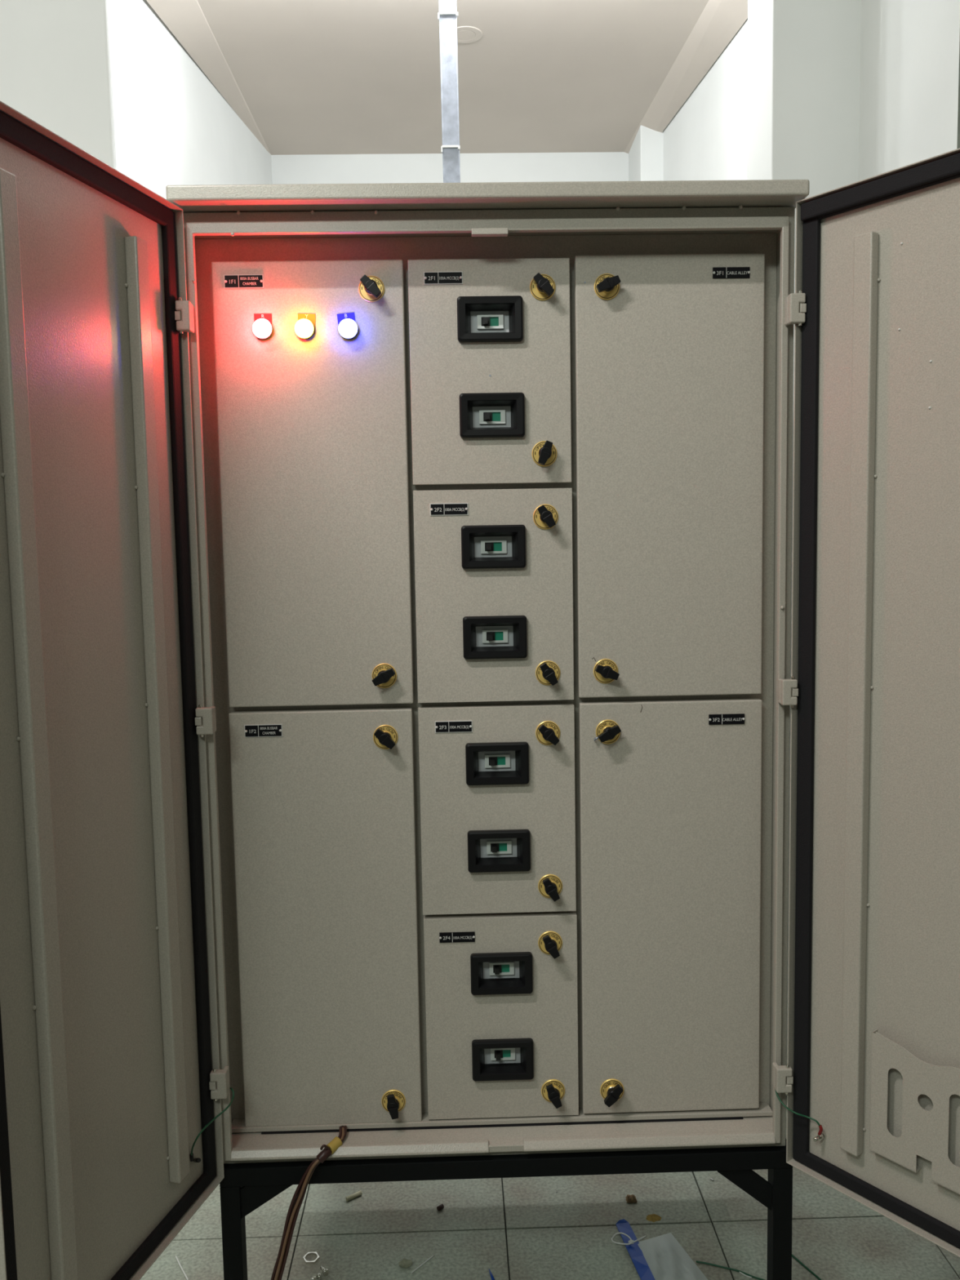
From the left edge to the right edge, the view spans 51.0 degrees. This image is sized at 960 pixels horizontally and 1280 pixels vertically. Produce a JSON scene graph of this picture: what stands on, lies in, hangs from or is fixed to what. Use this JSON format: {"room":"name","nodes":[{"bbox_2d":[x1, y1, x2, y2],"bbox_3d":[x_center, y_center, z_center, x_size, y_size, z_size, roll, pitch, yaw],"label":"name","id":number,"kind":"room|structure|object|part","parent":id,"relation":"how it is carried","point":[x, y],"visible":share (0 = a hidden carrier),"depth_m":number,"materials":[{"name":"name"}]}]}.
{"room":"electrical room","nodes":[
{"label":"electrical room","id":0,"kind":"room"},
{"bbox_2d":[108,0,272,199],"bbox_3d":[-1.657,-0.294,1.478,0.869,3.000,6.128,0,5,10],"label":"wall","id":1,"kind":"structure","parent":0,"point":[173,126],"depth_m":3.19,"materials":[{"name":"grey paint"}]},
{"bbox_2d":[0,0,116,169],"bbox_3d":[-1.383,-0.375,2.324,1.142,3.000,0.025,-1,5,-1],"label":"wall","id":2,"kind":"structure","parent":1,"relation":"attached to","point":[55,62],"depth_m":2.24,"materials":[{"name":"white paint"}]},
{"bbox_2d":[146,0,271,154],"bbox_3d":[-0.980,-1.950,3.235,0.236,0.060,2.100,-1,5,-1],"label":"trim","id":3,"kind":"structure","parent":1,"relation":"attached to","point":[185,19],"depth_m":3.33,"materials":[{"name":"white paint"}]},
{"bbox_2d":[271,151,628,184],"bbox_3d":[0.041,-0.595,4.497,4.200,3.000,0.120,-1,5,-1],"label":"wall","id":4,"kind":"structure","parent":0,"point":[595,166],"depth_m":4.30,"materials":[{"name":"white paint"}]},
{"bbox_2d":[197,0,708,155],"bbox_3d":[0.090,-1.861,1.362,4.200,0.080,6.300,-1,5,-1],"label":"ceiling","id":5,"kind":"structure","parent":0,"point":[313,77],"depth_m":3.54,"materials":[{"name":"white paint"}]},
{"bbox_2d":[437,0,460,182],"bbox_3d":[-0.065,-0.454,2.951,0.062,3.000,0.038,-1,5,-1],"label":"cable tray","id":6,"kind":"object","parent":5,"relation":"hanging from","point":[447,15],"visible":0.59,"depth_m":2.84,"materials":[{"name":"metal"}]},
{"bbox_2d":[457,26,482,43],"bbox_3d":[-0.047,-1.992,3.312,0.110,0.002,0.110,-1,5,-1],"label":"cover plate","id":7,"kind":"object","parent":5,"relation":"attached to","point":[465,34],"visible":0.77,"depth_m":3.31,"materials":[{"name":"white plastic"}]},
{"bbox_2d":[139,1096,959,1279],"bbox_3d":[0.144,1.196,1.636,4.200,0.060,6.300,-1,5,-1],"label":"floor","id":8,"kind":"structure","parent":0,"point":[513,1228],"depth_m":1.94,"materials":[{"name":"grey tile"}]},
{"bbox_2d":[175,1255,188,1279],"bbox_3d":[-0.550,1.157,1.853,0.003,0.003,0.075,-4,6,-33],"label":"cable tie tail","id":9,"kind":"object","parent":8,"relation":"on","point":[181,1268],"visible":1,"depth_m":1.85,"materials":[{"name":"white plastic"}]},
{"bbox_2d":[302,1251,319,1264],"bbox_3d":[-0.314,1.151,1.873,0.031,0.004,0.027,-1,5,-1],"label":"nut","id":10,"kind":"object","parent":8,"relation":"on","point":[314,1253],"visible":1,"depth_m":1.87,"materials":[{"name":"silver metal"}]},
{"bbox_2d":[309,1272,321,1279],"bbox_3d":[-0.297,1.152,1.815,0.019,0.011,0.012,-4,6,-28],"label":"bolt","id":11,"kind":"object","parent":8,"relation":"on","point":[317,1277],"visible":1,"depth_m":1.81,"materials":[{"name":"silver metal"}]},
{"bbox_2d":[320,1266,329,1276],"bbox_3d":[-0.285,1.150,1.835,0.012,0.012,0.019,-5,6,-37],"label":"bolt","id":12,"kind":"object","parent":8,"relation":"on","point":[325,1271],"visible":1,"depth_m":1.83,"materials":[{"name":"silver metal"}]},
{"bbox_2d":[345,1190,362,1201],"bbox_3d":[-0.257,1.132,2.047,0.034,0.009,0.009,-5,6,-37],"label":"trunking offcut","id":13,"kind":"object","parent":8,"relation":"on","point":[353,1196],"visible":1,"depth_m":2.04,"materials":[{"name":"beige plastic"}]},
{"bbox_2d":[398,1257,412,1268],"bbox_3d":[-0.138,1.147,1.852,0.024,0.009,0.021,-4,6,-32],"label":"chip","id":14,"kind":"object","parent":8,"relation":"on","point":[404,1263],"visible":1,"depth_m":1.85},
{"bbox_2d":[411,1255,433,1273],"bbox_3d":[-0.106,1.150,1.853,0.002,0.002,0.058,3,7,41],"label":"cable tie tail","id":15,"kind":"object","parent":8,"relation":"on","point":[432,1255],"visible":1,"depth_m":1.85,"materials":[{"name":"white plastic"}]},
{"bbox_2d":[436,1204,444,1210],"bbox_3d":[-0.079,1.133,2.007,0.012,0.008,0.008,-6,7,-44],"label":"stub","id":16,"kind":"object","parent":8,"relation":"on","point":[441,1206],"visible":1,"depth_m":2.00,"materials":[{"name":"brown metal"}]},
{"bbox_2d":[488,1269,494,1279],"bbox_3d":[0.021,1.149,1.818,0.006,0.006,0.035,-2,5,-15],"label":"blue offcut","id":17,"kind":"object","parent":8,"relation":"on","point":[491,1273],"visible":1,"depth_m":1.81,"materials":[{"name":"blue plastic"}]},
{"bbox_2d":[219,1137,792,1279],"bbox_3d":[0.040,0.963,1.834,0.885,0.374,0.540,-1,5,-1],"label":"stand","id":18,"kind":"object","parent":8,"relation":"on","point":[244,1188],"visible":0.39,"depth_m":1.55,"materials":[{"name":"black metal"}]},
{"bbox_3d":[-0.381,1.009,1.571,0.030,0.344,0.030,-1,5,-1],"label":"leg","id":19,"kind":"part","parent":18,"relation":"part of","materials":[{"name":"black paint"}]},
{"bbox_2d":[0,101,959,1279],"bbox_3d":[0.096,0.080,1.553,1.292,1.450,1.022,-1,5,-1],"label":"cabinet","id":20,"kind":"object","parent":18,"relation":"on","point":[251,911],"visible":1,"depth_m":1.49,"materials":[{"name":"grey metal"}]},
{"bbox_3d":[-0.470,0.129,1.251,0.021,1.425,0.454,0,5,15],"label":"door","id":21,"kind":"part","parent":20,"relation":"part of","materials":[{"name":"grey metal"}]},
{"bbox_3d":[-0.346,-0.526,1.474,0.057,0.019,0.003,-1,5,-1],"label":"name plate","id":22,"kind":"part","parent":20,"relation":"part of","materials":[{"name":"black laminate"}]},
{"bbox_3d":[-0.330,0.139,1.533,0.057,0.019,0.003,-1,5,-1],"label":"name plate","id":23,"kind":"part","parent":20,"relation":"part of","materials":[{"name":"black plastic"}]},
{"bbox_3d":[-0.319,-0.465,1.481,0.026,0.029,0.001,-1,5,-1],"label":"legend plate","id":24,"kind":"part","parent":20,"relation":"part of","materials":[{"name":"red plastic"}]},
{"bbox_3d":[-0.256,-0.466,1.482,0.027,0.030,0.001,-1,5,-1],"label":"legend plate","id":25,"kind":"part","parent":20,"relation":"part of","materials":[{"name":"orange"}]},
{"bbox_2d":[271,1125,346,1279],"bbox_3d":[-0.266,0.942,1.543,0.162,0.353,0.049,-4,6,-31],"label":"cable bundle","id":26,"kind":"object","parent":20,"relation":"hanging from","point":[330,1148],"visible":1,"depth_m":1.52,"materials":[{"name":"brown rubber"}]},
{"bbox_3d":[-0.248,-0.229,1.513,0.280,0.660,0.018,-1,5,-1],"label":"compartment door","id":27,"kind":"part","parent":20,"relation":"part of","materials":[{"name":"beige metal"}]},
{"bbox_3d":[-0.238,0.438,1.573,0.279,0.662,0.018,-1,5,-1],"label":"compartment door","id":28,"kind":"part","parent":20,"relation":"part of","materials":[{"name":"grey metal"}]},
{"bbox_3d":[-0.197,-0.467,1.484,0.028,0.031,0.001,-1,5,-1],"label":"legend plate","id":29,"kind":"part","parent":20,"relation":"part of","materials":[{"name":"blue plastic"}]},
{"bbox_3d":[-0.159,-0.515,1.465,0.020,0.035,0.014,-43,5,2],"label":"lock handle","id":30,"kind":"part","parent":20,"relation":"part of","materials":[{"name":"black plastic"}]},
{"bbox_3d":[-0.160,-0.516,1.476,0.038,0.038,0.009,-1,5,-1],"label":"lock plate","id":31,"kind":"part","parent":20,"relation":"part of","materials":[{"name":"gold metal"}]},
{"bbox_3d":[-0.145,0.056,1.517,0.035,0.020,0.014,-31,5,1],"label":"lock handle","id":32,"kind":"part","parent":20,"relation":"part of","materials":[{"name":"black plastic"}]},
{"bbox_3d":[-0.146,0.055,1.528,0.038,0.038,0.009,-1,5,-1],"label":"lock plate","id":33,"kind":"part","parent":20,"relation":"part of","materials":[{"name":"gold metal"}]},
{"bbox_3d":[-0.144,0.150,1.525,0.035,0.020,0.014,41,3,-4],"label":"lock handle","id":34,"kind":"part","parent":20,"relation":"part of","materials":[{"name":"black plastic"}]},
{"bbox_3d":[-0.145,0.149,1.536,0.038,0.038,0.009,-1,5,-1],"label":"lock plate","id":35,"kind":"part","parent":20,"relation":"part of","materials":[{"name":"gold metal"}]},
{"bbox_3d":[-0.137,0.732,1.577,0.020,0.035,0.014,-13,5,0],"label":"lock handle","id":36,"kind":"part","parent":20,"relation":"part of","materials":[{"name":"black plastic"}]},
{"bbox_3d":[-0.137,0.731,1.588,0.038,0.038,0.009,-1,5,-1],"label":"lock plate","id":37,"kind":"part","parent":20,"relation":"part of","materials":[{"name":"gold metal"}]},
{"bbox_3d":[-0.054,-0.533,1.480,0.057,0.018,0.003,-1,5,-1],"label":"name plate","id":38,"kind":"part","parent":20,"relation":"part of","materials":[{"name":"black laminate"}]},
{"bbox_3d":[-0.046,-0.196,1.511,0.057,0.018,0.003,-1,5,-1],"label":"name plate","id":39,"kind":"part","parent":20,"relation":"part of","materials":[{"name":"black laminate"}]},
{"bbox_3d":[-0.040,0.133,1.540,0.057,0.018,0.003,-1,5,-1],"label":"name plate","id":40,"kind":"part","parent":20,"relation":"part of","materials":[{"name":"black laminate"}]},
{"bbox_3d":[-0.036,0.464,1.570,0.056,0.016,0.003,-1,5,-1],"label":"name plate","id":41,"kind":"part","parent":20,"relation":"part of","materials":[{"name":"black plastic"}]},
{"bbox_3d":[0.024,0.083,1.566,0.871,1.379,0.003,-1,5,-1],"label":"mounting frame","id":42,"kind":"part","parent":20,"relation":"part of","materials":[{"name":"grey metal"}]},
{"bbox_3d":[0.016,-0.399,1.505,0.238,0.328,0.018,-1,5,-1],"label":"compartment door","id":43,"kind":"part","parent":20,"relation":"part of","materials":[{"name":"beige metal"}]},
{"bbox_2d":[470,311,509,333],"bbox_3d":[0.014,-0.478,1.529,0.090,0.070,0.075,-1,5,-1],"label":"circuit breaker","id":44,"kind":"object","parent":20,"relation":"attached to","point":[480,321],"visible":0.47,"depth_m":1.51,"materials":[{"name":"grey plastic"}]},
{"bbox_2d":[472,405,511,427],"bbox_3d":[0.017,-0.339,1.542,0.090,0.070,0.075,-1,5,-1],"label":"circuit breaker","id":45,"kind":"object","parent":20,"relation":"attached to","point":[482,416],"visible":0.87,"depth_m":1.52,"materials":[{"name":"grey plastic"}]},
{"bbox_2d":[474,536,511,557],"bbox_3d":[0.019,-0.144,1.559,0.090,0.070,0.075,-1,5,-1],"label":"circuit breaker","id":46,"kind":"object","parent":20,"relation":"attached to","point":[486,546],"visible":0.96,"depth_m":1.54,"materials":[{"name":"grey plastic"}]},
{"bbox_3d":[0.021,-0.067,1.534,0.239,0.322,0.018,-1,5,-1],"label":"compartment door","id":47,"kind":"part","parent":20,"relation":"part of","materials":[{"name":"beige metal"}]},
{"bbox_2d":[475,626,513,646],"bbox_3d":[0.022,-0.008,1.572,0.090,0.070,0.075,-1,5,-1],"label":"circuit breaker","id":48,"kind":"object","parent":20,"relation":"attached to","point":[486,636],"visible":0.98,"depth_m":1.55,"materials":[{"name":"grey plastic"}]},
{"bbox_2d":[478,751,515,771],"bbox_3d":[0.025,0.186,1.589,0.090,0.070,0.075,-1,5,-1],"label":"circuit breaker","id":49,"kind":"object","parent":20,"relation":"attached to","point":[495,761],"visible":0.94,"depth_m":1.56,"materials":[{"name":"grey plastic"}]},
{"bbox_3d":[0.028,0.264,1.564,0.240,0.325,0.018,-1,5,-1],"label":"compartment door","id":50,"kind":"part","parent":20,"relation":"part of","materials":[{"name":"grey metal"}]},
{"bbox_2d":[480,838,516,857],"bbox_3d":[0.028,0.323,1.601,0.090,0.070,0.075,-1,5,-1],"label":"circuit breaker","id":51,"kind":"object","parent":20,"relation":"attached to","point":[494,847],"visible":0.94,"depth_m":1.58,"materials":[{"name":"grey plastic"}]},
{"bbox_2d":[482,961,519,978],"bbox_3d":[0.033,0.518,1.619,0.090,0.070,0.075,-1,5,-1],"label":"circuit breaker","id":52,"kind":"object","parent":20,"relation":"attached to","point":[492,970],"visible":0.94,"depth_m":1.59,"materials":[{"name":"grey plastic"}]},
{"bbox_3d":[0.034,0.596,1.594,0.240,0.328,0.018,-1,5,-1],"label":"compartment door","id":53,"kind":"part","parent":20,"relation":"part of","materials":[{"name":"grey metal"}]},
{"bbox_3d":[0.036,0.765,1.611,0.864,0.008,0.028,-1,5,-1],"label":"rail","id":54,"kind":"part","parent":20,"relation":"part of","materials":[{"name":"grey metal"}]},
{"bbox_2d":[484,1048,520,1063],"bbox_3d":[0.035,0.659,1.631,0.090,0.070,0.075,-1,5,-1],"label":"circuit breaker","id":55,"kind":"object","parent":20,"relation":"attached to","point":[495,1055],"visible":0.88,"depth_m":1.61,"materials":[{"name":"grey plastic"}]},
{"bbox_3d":[0.093,-0.521,1.482,0.038,0.038,0.009,-1,5,-1],"label":"lock plate","id":56,"kind":"part","parent":20,"relation":"part of","materials":[{"name":"gold metal"}]},
{"bbox_3d":[0.093,-0.520,1.472,0.020,0.035,0.014,-41,5,2],"label":"lock handle","id":57,"kind":"part","parent":20,"relation":"part of","materials":[{"name":"black plastic"}]},
{"bbox_3d":[0.097,-0.279,1.504,0.038,0.038,0.009,-1,5,-1],"label":"lock plate","id":58,"kind":"part","parent":20,"relation":"part of","materials":[{"name":"gold metal"}]},
{"bbox_3d":[0.097,-0.278,1.493,0.020,0.035,0.014,21,4,-3],"label":"lock handle","id":59,"kind":"part","parent":20,"relation":"part of","materials":[{"name":"black plastic"}]},
{"bbox_3d":[0.099,-0.185,1.512,0.038,0.038,0.009,-1,5,-1],"label":"lock plate","id":60,"kind":"part","parent":20,"relation":"part of","materials":[{"name":"gold metal"}]},
{"bbox_3d":[0.099,-0.184,1.502,0.020,0.035,0.014,-33,5,2],"label":"lock handle","id":61,"kind":"part","parent":20,"relation":"part of","materials":[{"name":"black plastic"}]},
{"bbox_3d":[0.104,0.143,1.542,0.038,0.038,0.009,-1,5,-1],"label":"lock plate","id":62,"kind":"part","parent":20,"relation":"part of","materials":[{"name":"gold metal"}]},
{"bbox_3d":[0.104,0.051,1.534,0.038,0.038,0.009,-1,5,-1],"label":"lock plate","id":63,"kind":"part","parent":20,"relation":"part of","materials":[{"name":"gold metal"}]},
{"bbox_3d":[0.105,0.144,1.531,0.035,0.020,0.014,43,3,-5],"label":"lock handle","id":64,"kind":"part","parent":20,"relation":"part of","materials":[{"name":"black plastic"}]},
{"bbox_3d":[0.104,0.051,1.523,0.020,0.035,0.014,-34,5,2],"label":"lock handle","id":65,"kind":"part","parent":20,"relation":"part of","materials":[{"name":"black plastic"}]},
{"bbox_3d":[0.110,0.475,1.572,0.038,0.038,0.009,-1,5,-1],"label":"lock plate","id":66,"kind":"part","parent":20,"relation":"part of","materials":[{"name":"gold metal"}]},
{"bbox_3d":[0.110,0.384,1.563,0.038,0.038,0.009,-1,5,-1],"label":"lock plate","id":67,"kind":"part","parent":20,"relation":"part of","materials":[{"name":"gold metal"}]},
{"bbox_3d":[0.110,0.476,1.561,0.020,0.035,0.014,-31,5,1],"label":"lock handle","id":68,"kind":"part","parent":20,"relation":"part of","materials":[{"name":"black plastic"}]},
{"bbox_3d":[0.110,0.385,1.553,0.020,0.035,0.014,-31,5,1],"label":"lock handle","id":69,"kind":"part","parent":20,"relation":"part of","materials":[{"name":"black plastic"}]},
{"bbox_3d":[0.116,0.716,1.593,0.038,0.038,0.009,-1,5,-1],"label":"lock plate","id":70,"kind":"part","parent":20,"relation":"part of","materials":[{"name":"gold metal"}]},
{"bbox_3d":[0.117,0.717,1.583,0.020,0.035,0.014,-27,5,1],"label":"lock handle","id":71,"kind":"part","parent":20,"relation":"part of","materials":[{"name":"black plastic"}]},
{"bbox_3d":[0.193,0.048,1.536,0.038,0.038,0.009,-1,5,-1],"label":"lock plate","id":72,"kind":"part","parent":20,"relation":"part of","materials":[{"name":"gold metal"}]},
{"bbox_3d":[0.188,-0.523,1.485,0.038,0.038,0.009,-1,5,-1],"label":"lock plate","id":73,"kind":"part","parent":20,"relation":"part of","materials":[{"name":"gold metal"}]},
{"bbox_3d":[0.193,0.049,1.525,0.035,0.020,0.014,23,4,-3],"label":"lock handle","id":74,"kind":"part","parent":20,"relation":"part of","materials":[{"name":"black plastic"}]},
{"bbox_3d":[0.197,0.142,1.544,0.038,0.038,0.009,-1,5,-1],"label":"lock plate","id":75,"kind":"part","parent":20,"relation":"part of","materials":[{"name":"gold metal"}]},
{"bbox_3d":[0.188,-0.522,1.474,0.035,0.020,0.014,-25,5,1],"label":"lock handle","id":76,"kind":"part","parent":20,"relation":"part of","materials":[{"name":"black plastic"}]},
{"bbox_3d":[0.197,0.143,1.533,0.035,0.020,0.014,-29,5,1],"label":"lock handle","id":77,"kind":"part","parent":20,"relation":"part of","materials":[{"name":"black plastic"}]},
{"bbox_3d":[0.210,0.717,1.596,0.038,0.038,0.009,-1,5,-1],"label":"lock plate","id":78,"kind":"part","parent":20,"relation":"part of","materials":[{"name":"gold metal"}]},
{"bbox_3d":[0.210,0.718,1.585,0.020,0.035,0.014,41,3,-4],"label":"lock handle","id":79,"kind":"part","parent":20,"relation":"part of","materials":[{"name":"black plastic"}]},
{"bbox_3d":[0.287,-0.243,1.526,0.282,0.660,0.018,-1,5,-1],"label":"compartment door","id":80,"kind":"part","parent":20,"relation":"part of","materials":[{"name":"beige metal"}]},
{"bbox_3d":[0.300,0.423,1.585,0.283,0.661,0.018,-1,5,-1],"label":"compartment door","id":81,"kind":"part","parent":20,"relation":"part of","materials":[{"name":"grey metal"}]},
{"bbox_3d":[0.380,0.122,1.550,0.056,0.016,0.003,-1,5,-1],"label":"name plate","id":82,"kind":"part","parent":20,"relation":"part of","materials":[{"name":"black plastic"}]},
{"bbox_3d":[0.372,-0.544,1.490,0.056,0.016,0.003,-1,5,-1],"label":"name plate","id":83,"kind":"part","parent":20,"relation":"part of","materials":[{"name":"black laminate"}]},
{"bbox_3d":[0.605,0.105,1.308,0.287,1.426,0.376,-1,5,-1],"label":"door","id":84,"kind":"part","parent":20,"relation":"part of","materials":[{"name":"grey metal"}]},
{"bbox_3d":[0.043,0.814,1.565,0.885,0.029,0.030,-1,5,-1],"label":"rail","id":85,"kind":"part","parent":18,"relation":"part of","materials":[{"name":"black metal"}]},
{"bbox_3d":[0.474,0.992,1.591,0.030,0.344,0.030,-1,5,-1],"label":"leg","id":86,"kind":"part","parent":18,"relation":"part of","materials":[{"name":"black paint"}]},
{"bbox_2d":[611,1232,646,1244],"bbox_3d":[0.282,1.131,1.897,0.069,0.013,0.035,-1,5,-1],"label":"cable tie","id":87,"kind":"object","parent":8,"relation":"on","point":[631,1242],"visible":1,"depth_m":1.89,"materials":[{"name":"white plastic"}]},
{"bbox_2d":[625,1194,637,1203],"bbox_3d":[0.304,1.122,2.023,0.022,0.011,0.019,-1,5,-1],"label":"paper scrap","id":88,"kind":"object","parent":8,"relation":"on","point":[629,1198],"visible":1,"depth_m":2.02,"materials":[{"name":"brown paper"}]},
{"bbox_2d":[615,1218,655,1279],"bbox_3d":[0.291,1.139,1.863,0.029,0.008,0.193,-2,5,-9],"label":"strip","id":89,"kind":"object","parent":8,"relation":"on","point":[637,1256],"visible":1,"depth_m":1.87,"materials":[{"name":"blue plastic"}]},
{"bbox_2d":[645,1213,661,1222],"bbox_3d":[0.340,1.132,1.970,0.028,0.001,0.025,2,6,27],"label":"sawdust patch","id":90,"kind":"object","parent":8,"relation":"on","point":[653,1217],"visible":1,"depth_m":1.97,"materials":[{"name":"wood"}]},
{"bbox_2d":[637,1232,707,1279],"bbox_3d":[0.343,1.137,1.821,0.108,0.014,0.183,-3,5,-19],"label":"plastic bag","id":91,"kind":"object","parent":8,"relation":"on","point":[666,1259],"visible":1,"depth_m":1.84,"materials":[{"name":"white"}]},
{"bbox_2d":[696,1260,764,1279],"bbox_3d":[0.468,1.143,1.814,0.156,0.003,0.015,2,6,29],"label":"wire","id":92,"kind":"object","parent":8,"relation":"on","point":[697,1261],"visible":1,"depth_m":1.83,"materials":[{"name":"green"}]},
{"bbox_2d":[791,1253,821,1279],"bbox_3d":[0.596,1.140,1.818,0.006,0.003,0.122,-3,6,-24],"label":"wire","id":93,"kind":"object","parent":8,"relation":"on","point":[793,1255],"visible":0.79,"depth_m":1.82,"materials":[{"name":"green"}]},
{"bbox_2d":[662,18,747,180],"bbox_3d":[1.737,-0.362,1.570,0.990,3.000,6.158,-2,5,-16],"label":"wall","id":94,"kind":"structure","parent":0,"point":[706,139],"depth_m":3.47,"materials":[{"name":"grey paint"}]},
{"bbox_2d":[628,124,663,181],"bbox_3d":[0.739,-0.591,4.314,0.144,3.000,0.280,-1,5,-1],"label":"wall","id":95,"kind":"structure","parent":94,"relation":"attached to","point":[646,154],"depth_m":4.05,"materials":[{"name":"white paint"}]},
{"bbox_2d":[624,0,747,153],"bbox_3d":[0.739,-1.988,3.296,0.171,0.055,2.068,-2,5,-7],"label":"trim","id":96,"kind":"structure","parent":94,"relation":"attached to","point":[720,20],"depth_m":3.45,"materials":[{"name":"white paint"}]},
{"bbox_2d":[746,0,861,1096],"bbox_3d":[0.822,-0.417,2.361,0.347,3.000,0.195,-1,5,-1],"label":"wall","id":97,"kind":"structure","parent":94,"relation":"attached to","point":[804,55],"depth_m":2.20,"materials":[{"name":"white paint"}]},
{"bbox_2d":[858,0,959,181],"bbox_3d":[1.475,-0.402,2.060,1.255,3.000,0.440,-1,5,-1],"label":"wall","id":98,"kind":"structure","parent":94,"relation":"attached to","point":[909,86],"depth_m":1.97,"materials":[{"name":"grey paint"}]}
]}

